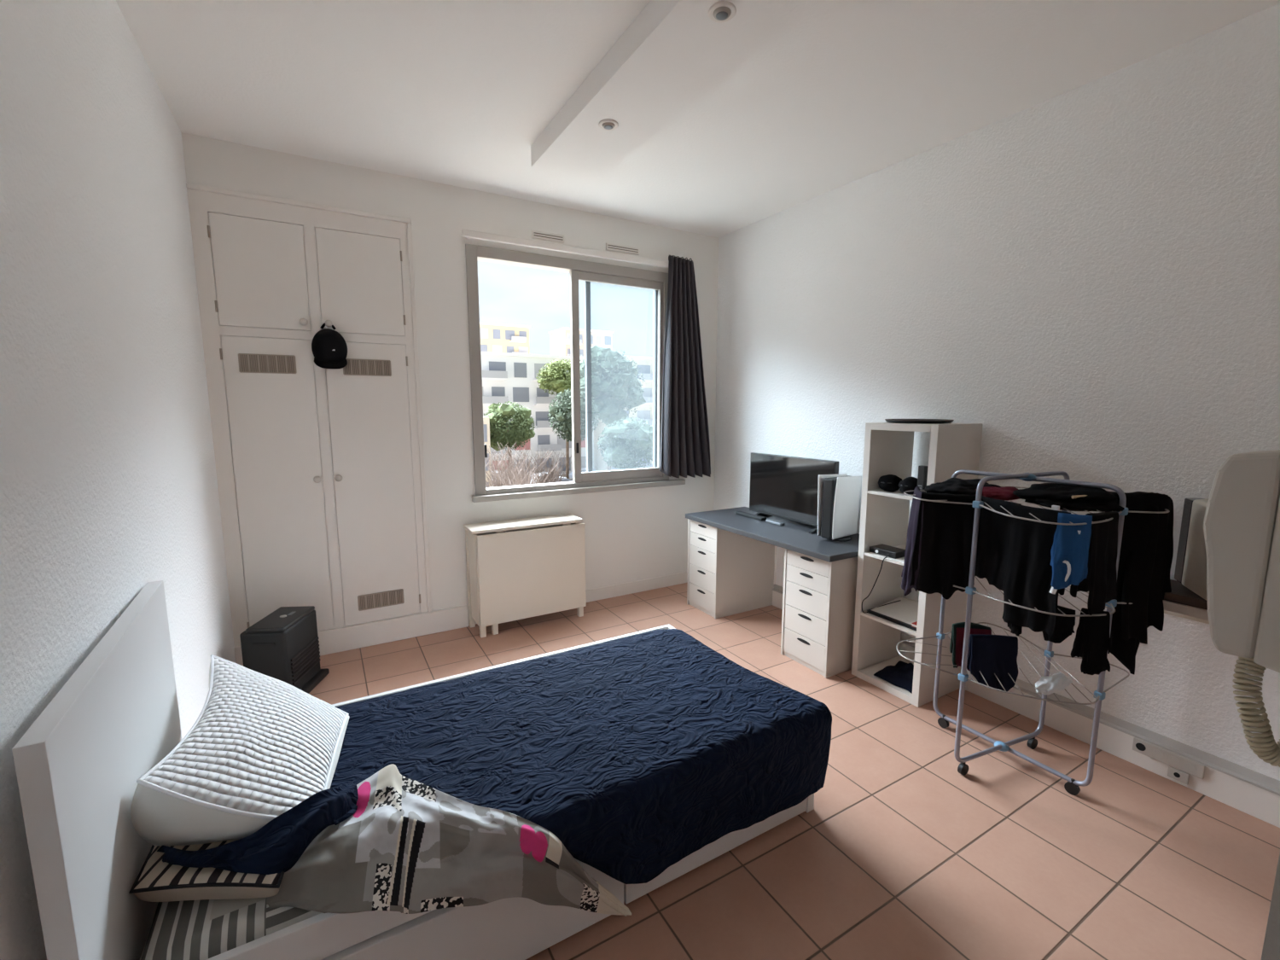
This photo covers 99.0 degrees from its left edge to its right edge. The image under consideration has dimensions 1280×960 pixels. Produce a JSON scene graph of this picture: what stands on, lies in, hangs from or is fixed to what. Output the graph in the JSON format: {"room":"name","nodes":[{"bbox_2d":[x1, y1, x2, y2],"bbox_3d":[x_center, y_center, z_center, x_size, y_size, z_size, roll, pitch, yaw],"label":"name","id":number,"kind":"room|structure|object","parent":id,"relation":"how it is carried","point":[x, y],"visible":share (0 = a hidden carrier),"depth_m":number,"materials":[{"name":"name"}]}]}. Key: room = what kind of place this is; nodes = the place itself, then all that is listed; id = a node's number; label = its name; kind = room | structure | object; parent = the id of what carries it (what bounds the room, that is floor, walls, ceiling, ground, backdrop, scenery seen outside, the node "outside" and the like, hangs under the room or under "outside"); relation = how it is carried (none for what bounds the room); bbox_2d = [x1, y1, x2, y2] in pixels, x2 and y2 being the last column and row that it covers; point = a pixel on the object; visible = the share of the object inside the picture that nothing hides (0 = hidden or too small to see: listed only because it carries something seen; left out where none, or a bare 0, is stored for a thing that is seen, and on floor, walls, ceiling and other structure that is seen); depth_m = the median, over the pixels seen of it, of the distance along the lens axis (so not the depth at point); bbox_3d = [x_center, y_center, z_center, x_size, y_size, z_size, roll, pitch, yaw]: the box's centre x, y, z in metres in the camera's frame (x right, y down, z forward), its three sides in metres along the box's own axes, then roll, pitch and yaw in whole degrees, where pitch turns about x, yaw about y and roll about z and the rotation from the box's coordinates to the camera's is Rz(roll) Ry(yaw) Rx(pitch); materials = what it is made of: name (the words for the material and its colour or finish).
{"room":"studio apartment","nodes":[
{"label":"studio apartment","id":0,"kind":"room"},
{"bbox_2d":[0,0,235,959],"bbox_3d":[-1.190,-0.036,0.817,0.200,2.970,5.100,-4,9,-30],"label":"wall","id":1,"kind":"structure","parent":0,"point":[108,481],"depth_m":1.46,"materials":[{"name":"white paint"}]},
{"bbox_2d":[181,132,718,631],"bbox_3d":[-0.926,-0.473,4.041,3.942,2.970,0.250,-4,9,-30],"label":"wall","id":2,"kind":"structure","parent":0,"point":[631,535],"depth_m":3.73,"materials":[{"name":"white paint"}]},
{"bbox_2d":[186,183,431,645],"bbox_3d":[-1.880,-0.319,3.268,1.100,2.560,0.146,-4,9,-30],"label":"wardrobe","id":3,"kind":"object","parent":2,"relation":"attached to","point":[260,269],"depth_m":3.27,"materials":[{"name":"white paint"}]},
{"bbox_2d":[239,354,295,372],"bbox_3d":[-2.134,-0.666,3.134,0.265,0.098,0.004,-4,9,-30],"label":"vent","id":4,"kind":"object","parent":3,"relation":"attached to","point":[248,363],"depth_m":3.13,"materials":[{"name":"brown"}]},
{"bbox_2d":[344,359,389,375],"bbox_3d":[-1.691,-0.698,3.391,0.261,0.091,0.004,-4,9,-30],"label":"vent","id":5,"kind":"object","parent":3,"relation":"attached to","point":[354,367],"depth_m":3.39,"materials":[{"name":"brown"}]},
{"bbox_2d":[359,590,402,609],"bbox_3d":[-1.699,0.785,3.589,0.266,0.092,0.004,-4,9,-30],"label":"vent","id":6,"kind":"object","parent":3,"relation":"attached to","point":[372,599],"depth_m":3.58,"materials":[{"name":"brown"}]},
{"bbox_2d":[234,605,468,666],"bbox_3d":[-1.807,1.012,3.559,1.340,0.155,0.030,-4,9,-30],"label":"trim","id":7,"kind":"structure","parent":2,"relation":"attached to","point":[331,641],"depth_m":3.62,"materials":[{"name":"white paint"}]},
{"bbox_2d":[531,230,564,242],"bbox_3d":[-0.651,-1.728,3.877,0.240,0.050,0.016,-4,9,-30],"label":"air vent","id":8,"kind":"object","parent":2,"relation":"in","point":[538,235],"visible":1,"depth_m":3.87,"materials":[{"name":"white paint"}]},
{"bbox_2d":[461,229,685,502],"bbox_3d":[-0.398,-0.800,4.173,1.830,1.797,0.162,-4,9,-30],"label":"window","id":9,"kind":"structure","parent":2,"relation":"in","point":[588,481],"depth_m":4.10,"materials":[{"name":"silver metal"}]},
{"bbox_2d":[659,255,710,477],"bbox_3d":[0.396,-0.900,4.495,0.506,1.785,0.109,-4,9,-30],"label":"curtain","id":10,"kind":"object","parent":9,"relation":"hanging from","point":[684,437],"visible":1,"depth_m":4.46,"materials":[{"name":"grey fabric"}]},
{"bbox_2d":[467,571,687,625],"bbox_3d":[-0.297,0.920,4.448,2.168,0.100,0.013,-4,9,-30],"label":"baseboard","id":11,"kind":"structure","parent":2,"relation":"attached to","point":[609,591],"depth_m":4.59,"materials":[{"name":"white paint"}]},
{"bbox_2d":[605,242,639,255],"bbox_3d":[-0.132,-1.768,4.179,0.285,0.050,0.016,-4,9,-30],"label":"air vent","id":12,"kind":"object","parent":2,"relation":"in","point":[612,247],"visible":1,"depth_m":4.17,"materials":[{"name":"white paint"}]},
{"bbox_2d":[116,0,1279,237],"bbox_3d":[0.363,-1.722,1.651,3.942,0.150,5.350,-4,9,-30],"label":"ceiling","id":13,"kind":"structure","parent":0,"point":[459,93],"depth_m":2.40,"materials":[{"name":"white paint"}]},
{"bbox_2d":[530,0,823,181],"bbox_3d":[0.616,-1.549,1.337,0.400,0.108,4.118,-4,9,-30],"label":"ceiling beam","id":14,"kind":"structure","parent":13,"relation":"attached to","point":[672,54],"depth_m":2.19,"materials":[{"name":"white paint"}]},
{"bbox_2d":[598,118,618,130],"bbox_3d":[-0.147,-1.652,2.550,0.094,0.016,0.094,-4,9,-30],"label":"ceiling spotlight","id":15,"kind":"object","parent":14,"relation":"attached to","point":[608,125],"visible":1,"depth_m":2.54,"materials":[{"name":"white paint"}]},
{"bbox_2d":[708,0,736,23],"bbox_3d":[0.273,-1.553,1.821,0.094,0.016,0.094,-4,9,-30],"label":"ceiling spotlight","id":16,"kind":"object","parent":14,"relation":"attached to","point":[724,11],"visible":1,"depth_m":1.81,"materials":[{"name":"white paint"}]},
{"bbox_2d":[308,582,1279,959],"bbox_3d":[0.361,1.355,2.068,3.942,0.120,5.350,-4,9,-30],"label":"floor","id":17,"kind":"structure","parent":0,"point":[899,854],"depth_m":1.94,"materials":[{"name":"tile"}]},
{"bbox_2d":[239,605,329,693],"bbox_3d":[-1.940,0.949,2.997,0.264,0.430,0.360,-1,8,-5],"label":"box","id":18,"kind":"object","parent":17,"relation":"on","point":[283,645],"visible":0.88,"depth_m":2.88,"materials":[{"name":"black plastic"}]},
{"bbox_2d":[11,580,814,959],"bbox_3d":[-0.453,0.804,1.951,2.075,1.000,1.130,-4,9,-30],"label":"bed","id":19,"kind":"object","parent":17,"relation":"on","point":[79,764],"visible":0.24,"depth_m":1.26,"materials":[{"name":"white wood"}]},
{"bbox_2d":[139,897,322,959],"bbox_3d":[-0.452,0.941,2.023,1.960,0.097,0.987,-4,9,-30],"label":"sheet","id":20,"kind":"object","parent":19,"relation":"on","point":[201,929],"visible":0.04,"depth_m":1.24,"materials":[{"name":"grey"}]},
{"bbox_2d":[128,838,284,901],"bbox_3d":[-1.102,0.934,1.446,0.407,0.093,0.552,-3,8,-18],"label":"pillow","id":21,"kind":"object","parent":20,"relation":"on","point":[157,881],"visible":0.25,"depth_m":1.26,"materials":[{"name":"fabric"}]},
{"bbox_2d":[157,628,831,884],"bbox_3d":[-0.389,0.964,1.995,2.002,0.486,1.007,-4,9,-30],"label":"blanket","id":22,"kind":"object","parent":20,"relation":"on","point":[639,753],"visible":0.91,"depth_m":1.86,"materials":[{"name":"blue fabric"}]},
{"bbox_2d":[130,654,349,845],"bbox_3d":[-1.147,0.773,1.675,0.434,0.259,0.832,-4,9,-27],"label":"pillow","id":23,"kind":"object","parent":22,"relation":"on","point":[258,746],"visible":0.94,"depth_m":1.44,"materials":[{"name":"white fabric"}]},
{"bbox_2d":[265,763,631,916],"bbox_3d":[-0.464,1.079,1.443,0.876,0.480,0.339,0,8,0],"label":"duvet","id":24,"kind":"object","parent":22,"relation":"on","point":[409,846],"visible":0.93,"depth_m":1.41,"materials":[{"name":"grey fabric"}]},
{"bbox_2d":[463,513,586,637],"bbox_3d":[-0.817,0.664,3.947,0.813,0.742,0.250,-4,9,-30],"label":"folding table","id":25,"kind":"object","parent":17,"relation":"on","point":[520,568],"visible":1,"depth_m":3.82,"materials":[{"name":"beige laminate"}]},
{"bbox_2d":[686,518,774,618],"bbox_3d":[0.714,0.640,4.287,0.575,0.700,0.360,-4,9,-30],"label":"drawer unit","id":26,"kind":"object","parent":17,"relation":"on","point":[730,573],"visible":0.79,"depth_m":4.13,"materials":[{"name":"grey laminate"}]},
{"bbox_2d":[685,506,859,562],"bbox_3d":[0.959,0.339,3.778,0.600,0.034,1.397,-4,9,-30],"label":"desk","id":27,"kind":"object","parent":17,"relation":"on","point":[794,536],"visible":0.73,"depth_m":3.59,"materials":[{"name":"grey"}]},
{"bbox_2d":[735,511,766,520],"bbox_3d":[0.828,0.268,4.090,0.052,0.022,0.290,-4,9,-30],"label":"soundbar","id":28,"kind":"object","parent":27,"relation":"on","point":[740,513],"visible":1,"depth_m":4.06,"materials":[{"name":"black plastic"}]},
{"bbox_2d":[736,512,760,519],"bbox_3d":[0.806,0.269,4.078,0.002,0.013,0.270,-4,9,-30],"label":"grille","id":29,"kind":"object","parent":28,"relation":"attached to","point":[742,514],"depth_m":4.07,"materials":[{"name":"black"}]},
{"bbox_2d":[765,519,784,525],"bbox_3d":[0.955,0.300,3.866,0.040,0.019,0.150,-4,9,-30],"label":"remote control","id":30,"kind":"object","parent":27,"relation":"on","point":[772,521],"visible":1,"depth_m":3.85,"materials":[{"name":"white plastic"}]},
{"bbox_2d":[749,452,839,533],"bbox_3d":[1.052,0.073,3.829,0.190,0.478,0.793,-4,9,-30],"label":"television","id":31,"kind":"object","parent":27,"relation":"on","point":[782,486],"visible":0.71,"depth_m":3.82,"materials":[{"name":"black plastic"}]},
{"bbox_2d":[817,473,861,541],"bbox_3d":[1.244,0.166,3.410,0.269,0.406,0.156,-5,9,-34],"label":"game console","id":32,"kind":"object","parent":27,"relation":"on","point":[839,495],"visible":1,"depth_m":3.36,"materials":[{"name":"white plastic"}]},
{"bbox_2d":[780,548,858,678],"bbox_3d":[1.232,0.759,3.410,0.575,0.700,0.360,-4,9,-30],"label":"drawer unit","id":33,"kind":"object","parent":17,"relation":"on","point":[819,596],"visible":0.7,"depth_m":3.21,"materials":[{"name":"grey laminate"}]},
{"bbox_2d":[851,422,983,707],"bbox_3d":[1.516,0.422,3.032,0.390,1.470,0.415,-4,9,-30],"label":"bookcase","id":34,"kind":"object","parent":17,"relation":"on","point":[888,446],"visible":0.67,"depth_m":3.04,"materials":[{"name":"white wood"}]},
{"bbox_2d":[869,543,905,558],"bbox_3d":[1.382,0.396,3.040,0.114,0.034,0.165,-4,9,-30],"label":"box","id":35,"kind":"object","parent":34,"relation":"on","point":[883,549],"visible":0.91,"depth_m":3.01,"materials":[{"name":"black plastic"}]},
{"bbox_2d":[861,555,900,613],"bbox_3d":[1.389,0.576,3.091,0.237,0.364,0.128,-4,9,-30],"label":"cable","id":36,"kind":"object","parent":35,"relation":"hanging from","point":[887,555],"visible":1,"depth_m":3.05,"materials":[{"name":"black plastic"}]},
{"bbox_2d":[878,474,901,491],"bbox_3d":[1.375,0.018,2.998,0.125,0.098,0.121,-4,9,-30],"label":"pouch","id":37,"kind":"object","parent":34,"relation":"on","point":[888,482],"visible":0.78,"depth_m":2.96,"materials":[{"name":"black fabric"}]},
{"bbox_2d":[866,607,916,631],"bbox_3d":[1.505,0.758,3.064,0.305,0.016,0.313,-4,9,-30],"label":"folder","id":38,"kind":"object","parent":34,"relation":"on","point":[875,613],"visible":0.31,"depth_m":2.99,"materials":[{"name":"black plastic"}]},
{"bbox_2d":[870,597,918,624],"bbox_3d":[1.486,0.726,3.068,0.250,0.044,0.250,-4,9,-30],"label":"paper","id":39,"kind":"object","parent":38,"relation":"on","point":[905,610],"visible":0.8,"depth_m":3.07,"materials":[{"name":"white paper"}]},
{"bbox_2d":[911,621,917,628],"bbox_3d":[1.484,0.764,2.896,0.090,0.016,0.041,-4,9,-30],"label":"notebook","id":40,"kind":"object","parent":38,"relation":"on","point":[914,624],"visible":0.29,"depth_m":2.89,"materials":[{"name":"red paper"}]},
{"bbox_2d":[873,660,913,693],"bbox_3d":[1.507,1.078,3.072,0.270,0.087,0.263,-4,9,-30],"label":"garment","id":41,"kind":"object","parent":34,"relation":"on","point":[900,675],"visible":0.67,"depth_m":3.04,"materials":[{"name":"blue fabric"}]},
{"bbox_2d":[898,476,917,494],"bbox_3d":[1.427,0.032,2.881,0.126,0.100,0.123,-4,9,-30],"label":"pouch","id":42,"kind":"object","parent":34,"relation":"on","point":[909,483],"visible":0.58,"depth_m":2.85,"materials":[{"name":"black fabric"}]},
{"bbox_2d":[884,418,954,423],"bbox_3d":[1.497,-0.316,2.938,0.331,0.019,0.331,-4,9,-30],"label":"tray","id":43,"kind":"object","parent":34,"relation":"on","point":[899,421],"visible":1,"depth_m":2.82,"materials":[{"name":"black plastic"}]},
{"bbox_2d":[917,465,928,492],"bbox_3d":[1.448,0.007,2.806,0.032,0.162,0.037,-4,9,-30],"label":"remote control","id":44,"kind":"object","parent":34,"relation":"on","point":[922,470],"visible":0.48,"depth_m":2.79,"materials":[{"name":"black plastic"}]},
{"bbox_2d":[896,469,1169,795],"bbox_3d":[1.604,0.610,2.332,0.820,1.287,0.746,-3,8,-23],"label":"drying rack","id":45,"kind":"object","parent":17,"relation":"on","point":[1072,787],"visible":0.73,"depth_m":2.23,"materials":[{"name":"grey metal"}]},
{"bbox_2d":[901,486,924,595],"bbox_3d":[1.226,0.271,2.429,0.098,0.462,0.270,3,8,18],"label":"shirt","id":46,"kind":"object","parent":45,"relation":"hanging from","point":[906,573],"visible":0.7,"depth_m":2.37,"materials":[{"name":"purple fabric"}]},
{"bbox_2d":[909,492,976,599],"bbox_3d":[1.277,0.275,2.291,0.246,0.440,0.092,3,8,22],"label":"clothes","id":47,"kind":"object","parent":45,"relation":"hanging from","point":[947,528],"visible":0.86,"depth_m":2.27,"materials":[{"name":"black fabric"}]},
{"bbox_2d":[923,477,1000,494],"bbox_3d":[1.412,0.035,2.400,0.406,0.078,0.267,-4,9,-30],"label":"pullover","id":48,"kind":"object","parent":45,"relation":"on","point":[952,485],"visible":0.57,"depth_m":2.33,"materials":[{"name":"black fabric"}]},
{"bbox_2d":[949,622,991,670],"bbox_3d":[1.451,0.732,2.413,0.175,0.212,0.098,1,8,3],"label":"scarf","id":49,"kind":"object","parent":45,"relation":"hanging from","point":[957,629],"visible":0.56,"depth_m":2.39,"materials":[{"name":"fabric"}]},
{"bbox_2d":[966,634,1018,692],"bbox_3d":[1.493,0.767,2.312,0.197,0.234,0.091,1,8,6],"label":"shorts","id":50,"kind":"object","parent":45,"relation":"hanging from","point":[990,654],"visible":0.99,"depth_m":2.29,"materials":[{"name":"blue fabric"}]},
{"bbox_2d":[975,486,1019,500],"bbox_3d":[1.515,0.054,2.320,0.313,0.057,0.179,-4,9,-30],"label":"vest","id":51,"kind":"object","parent":45,"relation":"on","point":[1005,493],"visible":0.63,"depth_m":2.25,"materials":[{"name":"red fabric"}]},
{"bbox_2d":[974,495,1021,591],"bbox_3d":[1.411,0.248,2.169,0.070,0.346,0.231,-1,8,-9],"label":"jumper","id":52,"kind":"object","parent":45,"relation":"hanging from","point":[994,528],"visible":0.72,"depth_m":2.15,"materials":[{"name":"black fabric"}]},
{"bbox_2d":[1006,622,1022,636],"bbox_3d":[1.427,0.511,2.075,0.052,0.137,0.097,6,10,38],"label":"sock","id":53,"kind":"object","parent":45,"relation":"hanging from","point":[1016,630],"visible":0.11,"depth_m":2.05,"materials":[{"name":"black fabric"}]},
{"bbox_2d":[1002,503,1070,637],"bbox_3d":[1.438,0.321,1.988,0.084,0.447,0.214,-3,8,-23],"label":"t-shirt","id":54,"kind":"object","parent":45,"relation":"hanging from","point":[1028,574],"visible":0.73,"depth_m":1.97,"materials":[{"name":"black fabric"}]},
{"bbox_2d":[1035,672,1073,694],"bbox_3d":[1.637,0.805,2.170,0.229,0.058,0.082,-4,9,-30],"label":"sock","id":55,"kind":"object","parent":45,"relation":"on","point":[1057,682],"visible":1,"depth_m":2.14,"materials":[{"name":"white fabric"}]},
{"bbox_2d":[1042,605,1075,643],"bbox_3d":[1.524,0.524,2.002,0.074,0.133,0.124,-4,9,-30],"label":"beanie","id":56,"kind":"object","parent":45,"relation":"hanging from","point":[1065,624],"visible":0.51,"depth_m":1.97,"materials":[{"name":"black fabric"}]},
{"bbox_2d":[1012,482,1127,511],"bbox_3d":[1.691,0.064,2.164,0.454,0.096,0.353,-1,8,-9],"label":"hoodie","id":57,"kind":"object","parent":45,"relation":"on","point":[1055,496],"visible":0.92,"depth_m":2.07,"materials":[{"name":"black fabric"}]},
{"bbox_2d":[1049,512,1092,593],"bbox_3d":[1.458,0.252,1.853,0.102,0.278,0.082,5,9,33],"label":"shorts","id":58,"kind":"object","parent":45,"relation":"hanging from","point":[1069,552],"visible":0.98,"depth_m":1.84,"materials":[{"name":"blue fabric"}]},
{"bbox_2d":[1049,586,1057,593],"bbox_3d":[1.418,0.346,1.866,0.025,0.089,0.018,6,10,37],"label":"print","id":59,"kind":"object","parent":58,"relation":"attached to","point":[1053,590],"depth_m":1.86,"materials":[{"name":"white fabric"}]},
{"bbox_2d":[1062,560,1070,581],"bbox_3d":[1.435,0.322,1.853,0.038,0.103,0.011,5,9,31],"label":"print","id":60,"kind":"object","parent":58,"relation":"attached to","point":[1066,564],"depth_m":1.84,"materials":[{"name":"white fabric"}]},
{"bbox_2d":[1070,607,1110,674],"bbox_3d":[1.617,0.576,1.954,0.079,0.233,0.090,1,8,9],"label":"leggings","id":61,"kind":"object","parent":45,"relation":"hanging from","point":[1091,641],"visible":0.94,"depth_m":1.94,"materials":[{"name":"black fabric"}]},
{"bbox_2d":[1070,511,1119,615],"bbox_3d":[1.600,0.287,1.915,0.165,0.356,0.087,-3,8,-21],"label":"leggings","id":62,"kind":"object","parent":45,"relation":"hanging from","point":[1100,582],"visible":0.8,"depth_m":1.89,"materials":[{"name":"black fabric"}]},
{"bbox_2d":[1107,491,1173,674],"bbox_3d":[1.928,0.393,2.108,0.281,0.706,0.133,-1,8,-5],"label":"jacket","id":63,"kind":"object","parent":45,"relation":"hanging from","point":[1146,555],"visible":0.87,"depth_m":2.07,"materials":[{"name":"black fabric"}]},
{"bbox_2d":[713,3,1279,780],"bbox_3d":[2.040,-0.288,2.690,0.200,2.970,5.100,-4,9,-30],"label":"wall","id":64,"kind":"structure","parent":0,"point":[1087,276],"depth_m":2.53,"materials":[{"name":"white paint"}]},
{"bbox_2d":[773,545,777,584],"bbox_3d":[1.052,0.561,4.286,0.021,0.522,0.040,-4,9,-30],"label":"cable trunking","id":65,"kind":"object","parent":64,"relation":"attached to","point":[776,547],"visible":0.35,"depth_m":4.28,"materials":[{"name":"white paint"}]},
{"bbox_2d":[772,590,1279,827],"bbox_3d":[1.889,1.119,2.909,0.030,0.124,4.900,-4,9,-30],"label":"baseboard","id":66,"kind":"structure","parent":64,"relation":"attached to","point":[1259,803],"depth_m":2.44,"materials":[{"name":"white paint"}]},
{"bbox_2d":[772,584,1279,796],"bbox_3d":[1.888,1.036,2.897,0.033,0.042,4.900,-4,9,-30],"label":"trim","id":67,"kind":"structure","parent":64,"relation":"attached to","point":[1264,782],"depth_m":2.33,"materials":[{"name":"grey"}]},
{"bbox_2d":[1132,737,1205,779],"bbox_3d":[2.220,1.168,2.301,0.014,0.058,0.225,-4,9,-30],"label":"power strip","id":68,"kind":"object","parent":64,"relation":"attached to","point":[1185,765],"visible":1,"depth_m":2.29,"materials":[{"name":"white plastic"}]},
{"bbox_2d":[1135,742,1195,771],"bbox_3d":[2.212,1.167,2.304,0.002,0.033,0.190,-4,9,-30],"label":"socket","id":69,"kind":"object","parent":68,"relation":"attached to","point":[1165,756],"depth_m":2.30,"materials":[{"name":"white plastic"}]},
{"bbox_2d":[1167,765,1189,784],"bbox_3d":[2.240,1.228,2.275,0.014,0.046,0.065,-4,9,-30],"label":"socket","id":70,"kind":"object","parent":64,"relation":"attached to","point":[1172,772],"visible":1,"depth_m":2.27,"materials":[{"name":"white plastic"}]},
{"bbox_2d":[1163,579,1209,623],"bbox_3d":[2.274,0.531,1.954,0.242,0.145,0.715,-4,9,-30],"label":"wall shelf","id":71,"kind":"object","parent":64,"relation":"attached to","point":[1182,602],"visible":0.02,"depth_m":2.09,"materials":[{"name":"grey laminate"}]},
{"bbox_2d":[1174,498,1208,600],"bbox_3d":[2.171,0.276,1.956,0.356,0.360,0.420,-4,9,-30],"label":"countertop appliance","id":72,"kind":"object","parent":71,"relation":"on","point":[1190,567],"visible":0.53,"depth_m":2.08,"materials":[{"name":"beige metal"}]},
{"bbox_2d":[1261,852,1279,959],"bbox_3d":[1.027,0.067,0.067,0.138,2.970,1.153,-4,9,-30],"label":"wall partition","id":73,"kind":"structure","parent":0,"point":[1271,951],"depth_m":0.58,"materials":[{"name":"grey paint"}]},
{"bbox_2d":[1203,449,1279,767],"bbox_3d":[0.694,0.134,0.606,0.076,0.351,0.101,-4,9,-30],"label":"phone","id":74,"kind":"object","parent":73,"relation":"attached to","point":[1242,520],"visible":1,"depth_m":0.59,"materials":[{"name":"grey plastic"}]},
{"label":"outside","id":75,"kind":"structure","parent":0,"visible":0},
{"bbox_3d":[-17.825,-8.547,128.454,280.000,0.500,228.000,-4,9,-30],"label":"ground","id":76,"kind":"structure","parent":75,"visible":0},
{"bbox_2d":[482,416,491,487],"bbox_3d":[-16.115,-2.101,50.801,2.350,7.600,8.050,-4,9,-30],"label":"house","id":77,"kind":"structure","parent":76,"relation":"on","point":[486,421],"depth_m":47.64,"materials":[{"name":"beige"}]},
{"bbox_2d":[479,321,530,354],"bbox_3d":[-28.406,-18.094,108.558,10.700,23.750,13.120,-4,9,-30],"label":"apartment tower","id":78,"kind":"structure","parent":76,"relation":"on","point":[494,337],"depth_m":102.67,"materials":[{"name":"beige concrete"}]},
{"bbox_2d":[483,401,535,470],"bbox_3d":[-12.102,-2.799,50.783,4.973,9.013,4.564,-4,9,-30],"label":"deciduous tree","id":79,"kind":"object","parent":76,"relation":"on","point":[503,431],"visible":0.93,"depth_m":49.46,"materials":[{"name":"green plant"}]},
{"bbox_2d":[484,442,548,487],"bbox_3d":[-10.407,-0.091,42.590,5.448,5.865,5.217,-7,10,-41],"label":"bare shrub","id":80,"kind":"object","parent":76,"relation":"on","point":[496,482],"visible":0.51,"depth_m":42.25,"materials":[{"name":"plant"}]},
{"bbox_2d":[487,442,553,485],"bbox_3d":[-10.103,-0.468,46.456,5.364,5.574,5.602,-4,9,-30],"label":"bare shrub","id":81,"kind":"object","parent":76,"relation":"on","point":[496,459],"visible":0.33,"depth_m":46.26,"materials":[{"name":"brown plant"}]},
{"bbox_2d":[488,459,559,486],"bbox_3d":[-8.542,0.876,40.503,4.761,4.512,4.234,2,8,12],"label":"bare shrub","id":82,"kind":"object","parent":76,"relation":"on","point":[526,475],"visible":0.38,"depth_m":40.29,"materials":[{"name":"brown plant"}]},
{"bbox_2d":[481,351,593,475],"bbox_3d":[-16.379,-8.137,69.076,19.600,14.650,11.120,-4,9,-30],"label":"apartment block","id":83,"kind":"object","parent":76,"relation":"on","point":[506,376],"visible":0.3,"depth_m":65.26,"materials":[{"name":"white"}]},
{"bbox_2d":[518,448,572,483],"bbox_3d":[-8.642,-0.513,49.854,4.879,4.751,5.241,-4,9,-30],"label":"bare shrub","id":84,"kind":"object","parent":76,"relation":"on","point":[552,464],"visible":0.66,"depth_m":49.38,"materials":[{"name":"plant"}]},
{"bbox_2d":[530,471,566,483],"bbox_3d":[-10.102,-0.117,59.328,4.034,1.371,1.800,-7,10,-41],"label":"car","id":85,"kind":"object","parent":76,"relation":"on","point":[543,472],"visible":0.11,"depth_m":58.76,"materials":[{"name":"white metal"}]},
{"bbox_2d":[535,359,571,478],"bbox_3d":[-8.231,-6.903,62.997,7.230,13.864,5.817,-4,9,-30],"label":"umbrella pine","id":86,"kind":"object","parent":76,"relation":"on","point":[555,377],"visible":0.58,"depth_m":60.80,"materials":[{"name":"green plant"}]},
{"bbox_2d":[548,477,572,482],"bbox_3d":[-7.756,0.557,54.374,1.800,1.371,4.034,7,10,42],"label":"car","id":87,"kind":"object","parent":76,"relation":"on","point":[563,480],"visible":0.09,"depth_m":53.72,"materials":[{"name":"grey metal"}]},
{"bbox_2d":[547,388,599,442],"bbox_3d":[-5.922,-3.150,49.162,4.755,10.153,4.126,-4,9,-30],"label":"pine tree","id":88,"kind":"object","parent":76,"relation":"on","point":[560,411],"visible":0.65,"depth_m":47.90,"materials":[{"name":"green plant"}]},
{"bbox_2d":[548,327,614,356],"bbox_3d":[-12.076,-19.152,115.719,11.200,23.950,9.120,-4,9,-30],"label":"apartment tower","id":89,"kind":"structure","parent":76,"relation":"on","point":[561,338],"depth_m":111.81,"materials":[{"name":"beige concrete"}]},
{"bbox_2d":[568,467,597,479],"bbox_3d":[-6.113,-0.661,63.364,4.034,1.371,1.800,-6,10,-39],"label":"car","id":90,"kind":"object","parent":76,"relation":"on","point":[583,469],"visible":0.16,"depth_m":62.61,"materials":[{"name":"grey"}]},
{"bbox_2d":[570,345,645,470],"bbox_3d":[-3.300,-6.642,57.766,8.508,14.762,6.800,-4,9,-30],"label":"pine tree","id":91,"kind":"object","parent":76,"relation":"on","point":[616,386],"visible":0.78,"depth_m":55.65,"materials":[{"name":"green plant"}]},
{"bbox_2d":[593,354,653,471],"bbox_3d":[-0.264,-9.178,76.111,14.600,14.850,11.120,-4,9,-30],"label":"apartment block","id":92,"kind":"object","parent":76,"relation":"on","point":[646,363],"visible":0.08,"depth_m":71.00,"materials":[{"name":"beige"}]},
{"bbox_2d":[596,416,652,470],"bbox_3d":[-0.756,-1.762,48.214,6.377,7.672,4.672,-4,9,-30],"label":"deciduous tree","id":93,"kind":"object","parent":76,"relation":"on","point":[624,444],"visible":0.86,"depth_m":46.59,"materials":[{"name":"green plant"}]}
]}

